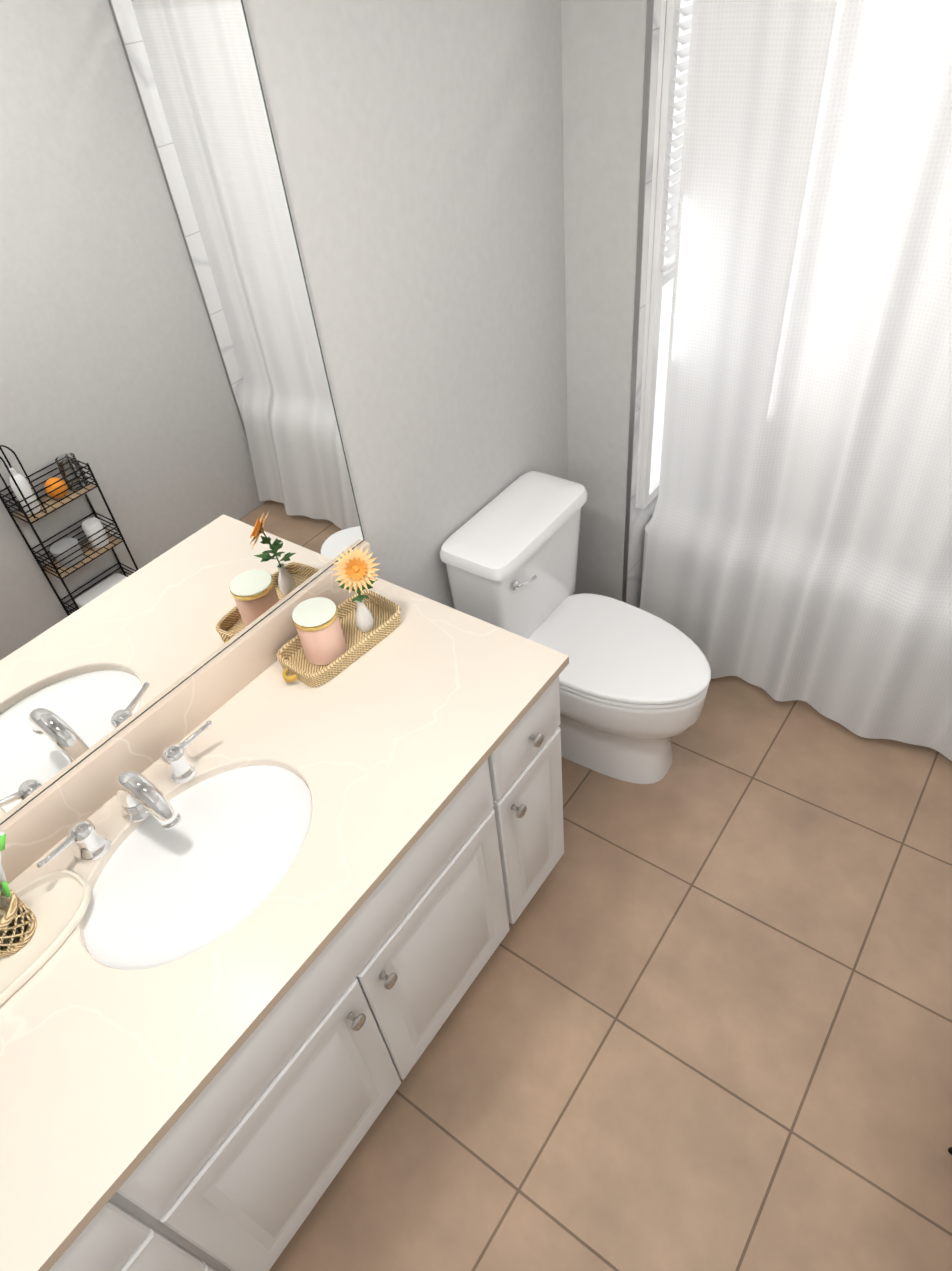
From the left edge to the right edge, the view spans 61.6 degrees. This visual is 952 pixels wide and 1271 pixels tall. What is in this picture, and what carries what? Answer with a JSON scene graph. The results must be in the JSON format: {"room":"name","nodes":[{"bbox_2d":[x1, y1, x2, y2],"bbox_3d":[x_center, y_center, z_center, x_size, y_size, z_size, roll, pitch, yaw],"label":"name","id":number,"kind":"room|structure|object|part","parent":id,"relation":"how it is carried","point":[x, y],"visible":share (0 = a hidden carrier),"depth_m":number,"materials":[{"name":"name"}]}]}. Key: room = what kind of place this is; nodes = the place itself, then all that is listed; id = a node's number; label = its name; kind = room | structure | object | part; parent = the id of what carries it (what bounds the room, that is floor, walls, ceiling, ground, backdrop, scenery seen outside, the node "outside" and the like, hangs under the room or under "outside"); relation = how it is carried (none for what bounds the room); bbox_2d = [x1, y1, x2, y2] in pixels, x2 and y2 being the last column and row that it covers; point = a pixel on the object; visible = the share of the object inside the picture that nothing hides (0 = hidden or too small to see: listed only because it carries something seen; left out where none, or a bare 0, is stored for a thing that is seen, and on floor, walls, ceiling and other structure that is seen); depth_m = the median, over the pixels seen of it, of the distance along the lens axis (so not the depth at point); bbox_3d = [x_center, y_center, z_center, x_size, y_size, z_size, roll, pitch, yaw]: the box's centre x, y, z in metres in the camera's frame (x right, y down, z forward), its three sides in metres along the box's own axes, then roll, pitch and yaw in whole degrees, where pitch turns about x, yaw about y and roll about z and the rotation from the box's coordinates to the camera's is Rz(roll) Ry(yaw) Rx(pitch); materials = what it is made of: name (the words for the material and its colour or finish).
{"room":"bathroom","nodes":[
{"label":"bathroom","id":0,"kind":"room"},
{"bbox_2d":[243,0,567,608],"bbox_3d":[-0.406,-0.308,1.708,0.100,2.300,3.850,23,50,29],"label":"wall","id":1,"kind":"structure","parent":0,"point":[419,145],"depth_m":1.76,"materials":[{"name":"paint"}]},
{"bbox_2d":[0,0,364,824],"bbox_3d":[-0.893,-0.151,0.892,0.005,1.342,1.941,23,50,29],"label":"mirror","id":2,"kind":"object","parent":1,"relation":"attached to","point":[178,504],"visible":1,"depth_m":1.30,"materials":[{"name":"clear glass"}]},
{"bbox_2d":[561,0,646,600],"bbox_3d":[0.567,-1.100,2.443,0.220,2.300,0.760,23,50,29],"label":"wall","id":3,"kind":"structure","parent":0,"point":[603,51],"depth_m":2.11,"materials":[{"name":"paint"}]},
{"bbox_2d":[622,0,653,602],"bbox_3d":[0.436,-0.838,2.173,0.015,2.300,0.003,23,50,29],"label":"trim","id":4,"kind":"structure","parent":3,"relation":"attached to","point":[647,75],"depth_m":2.06,"materials":[{"name":"grey"}]},
{"bbox_2d":[626,0,660,607],"bbox_3d":[0.657,-1.058,2.384,0.010,2.300,0.750,23,50,29],"label":"wall tile","id":5,"kind":"structure","parent":3,"relation":"attached to","point":[639,518],"depth_m":2.27,"materials":[{"name":"tile"}]},
{"bbox_2d":[635,0,692,509],"bbox_3d":[0.611,-1.063,2.262,0.030,1.380,0.495,23,50,29],"label":"window","id":6,"kind":"structure","parent":3,"relation":"in","point":[660,278],"depth_m":2.11,"materials":[{"name":"white plastic"}]},
{"bbox_2d":[661,0,692,271],"bbox_3d":[0.598,-1.328,1.999,0.020,0.654,0.475,23,50,29],"label":"window blinds","id":7,"kind":"object","parent":6,"relation":"attached to","point":[671,232],"visible":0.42,"depth_m":1.92,"materials":[{"name":"white plastic"}]},
{"bbox_2d":[269,676,951,1270],"bbox_3d":[0.437,0.884,2.075,1.920,0.100,3.850,23,50,29],"label":"floor","id":8,"kind":"structure","parent":0,"point":[699,1018],"depth_m":1.89,"materials":[{"name":"tile"}]},
{"bbox_2d":[20,597,568,1270],"bbox_3d":[-0.552,0.841,1.566,0.582,0.828,1.923,23,50,29],"label":"bathroom vanity","id":9,"kind":"object","parent":8,"relation":"on","point":[227,1186],"depth_m":1.48,"materials":[{"name":"white wood"}]},
{"bbox_2d":[0,573,568,1270],"bbox_3d":[-0.596,0.523,1.287,0.563,0.022,1.940,23,50,29],"label":"countertop","id":10,"kind":"structure","parent":9,"relation":"on","point":[87,1086],"depth_m":1.30,"materials":[{"name":"beige stone"}]},
{"bbox_2d":[0,831,90,1005],"bbox_3d":[-0.808,0.467,1.200,0.164,0.215,0.410,23,50,29],"label":"soap tray","id":11,"kind":"object","parent":10,"relation":"on","point":[41,917],"visible":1,"depth_m":1.30,"materials":[{"name":"beige ceramic"}]},
{"bbox_2d":[28,713,215,874],"bbox_3d":[-0.591,0.292,1.423,0.178,0.131,0.368,23,50,29],"label":"faucet","id":12,"kind":"object","parent":10,"relation":"on","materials":[{"name":"silver metal"}]},
{"bbox_2d":[62,729,359,1020],"bbox_3d":[-0.478,0.449,1.469,0.397,0.160,0.536,23,50,29],"label":"sink","id":13,"kind":"object","parent":10,"relation":"in","point":[155,915],"depth_m":1.41,"materials":[{"name":"white ceramic"}]},
{"bbox_2d":[276,545,400,686],"bbox_3d":[-0.313,-0.061,1.699,0.143,0.231,0.302,27,52,32],"label":"wicker tray","id":14,"kind":"object","parent":10,"relation":"on","point":[329,641],"visible":1,"depth_m":1.71,"materials":[{"name":"beige wicker"}]},
{"bbox_2d":[291,597,346,665],"bbox_3d":[-0.335,-0.008,1.717,0.097,0.118,0.097,27,52,32],"label":"jar","id":15,"kind":"object","parent":14,"relation":"on","point":[320,640],"depth_m":1.69,"materials":[{"name":"pink ceramic"}]},
{"bbox_2d":[330,545,380,632],"bbox_3d":[-0.253,-0.091,1.718,0.096,0.223,0.094,27,52,32],"label":"vase","id":16,"kind":"object","parent":14,"relation":"on","point":[355,569],"depth_m":1.67,"materials":[{"name":"white ceramic"}]},
{"bbox_2d":[439,471,710,783],"bbox_3d":[0.342,0.038,2.350,0.711,0.791,0.466,23,50,29],"label":"toilet","id":17,"kind":"object","parent":8,"relation":"on","point":[634,681],"visible":0.83,"depth_m":2.24,"materials":[{"name":"white ceramic"}]},
{"bbox_3d":[0.126,-0.193,2.334,0.221,0.390,0.466,23,50,29],"label":"tank","id":18,"kind":"part","parent":17,"relation":"part of","materials":[{"name":"white ceramic"}]},
{"bbox_3d":[0.130,-0.146,2.145,0.026,0.032,0.085,23,50,29],"label":"lever","id":19,"kind":"part","parent":17,"relation":"part of","materials":[{"name":"silver metal"}]},
{"bbox_3d":[0.409,0.050,2.293,0.540,0.040,0.388,23,50,29],"label":"seat","id":20,"kind":"part","parent":17,"relation":"part of","materials":[{"name":"white plastic"}]},
{"bbox_2d":[640,517,651,597],"bbox_3d":[1.356,-0.138,2.660,1.476,0.450,0.698,23,50,29],"label":"bathtub","id":21,"kind":"object","parent":8,"relation":"on","point":[647,526],"visible":0.02,"depth_m":2.71,"materials":[{"name":"white ceramic"}]},
{"bbox_3d":[1.859,-0.549,1.665,0.010,2.300,0.750,23,50,29],"label":"wall tile","id":22,"kind":"structure","parent":0,"visible":0},
{"bbox_3d":[1.001,-1.232,1.293,1.479,0.036,0.035,23,50,29],"label":"curtain rod","id":23,"kind":"object","parent":22,"relation":"attached to","visible":0},
{"bbox_2d":[639,0,951,760],"bbox_3d":[1.063,-0.488,1.892,1.400,1.960,0.172,23,50,29],"label":"shower curtain","id":24,"kind":"object","parent":23,"relation":"hanging from","point":[799,543],"visible":1,"depth_m":2.02,"materials":[{"name":"white fabric"}]}
]}

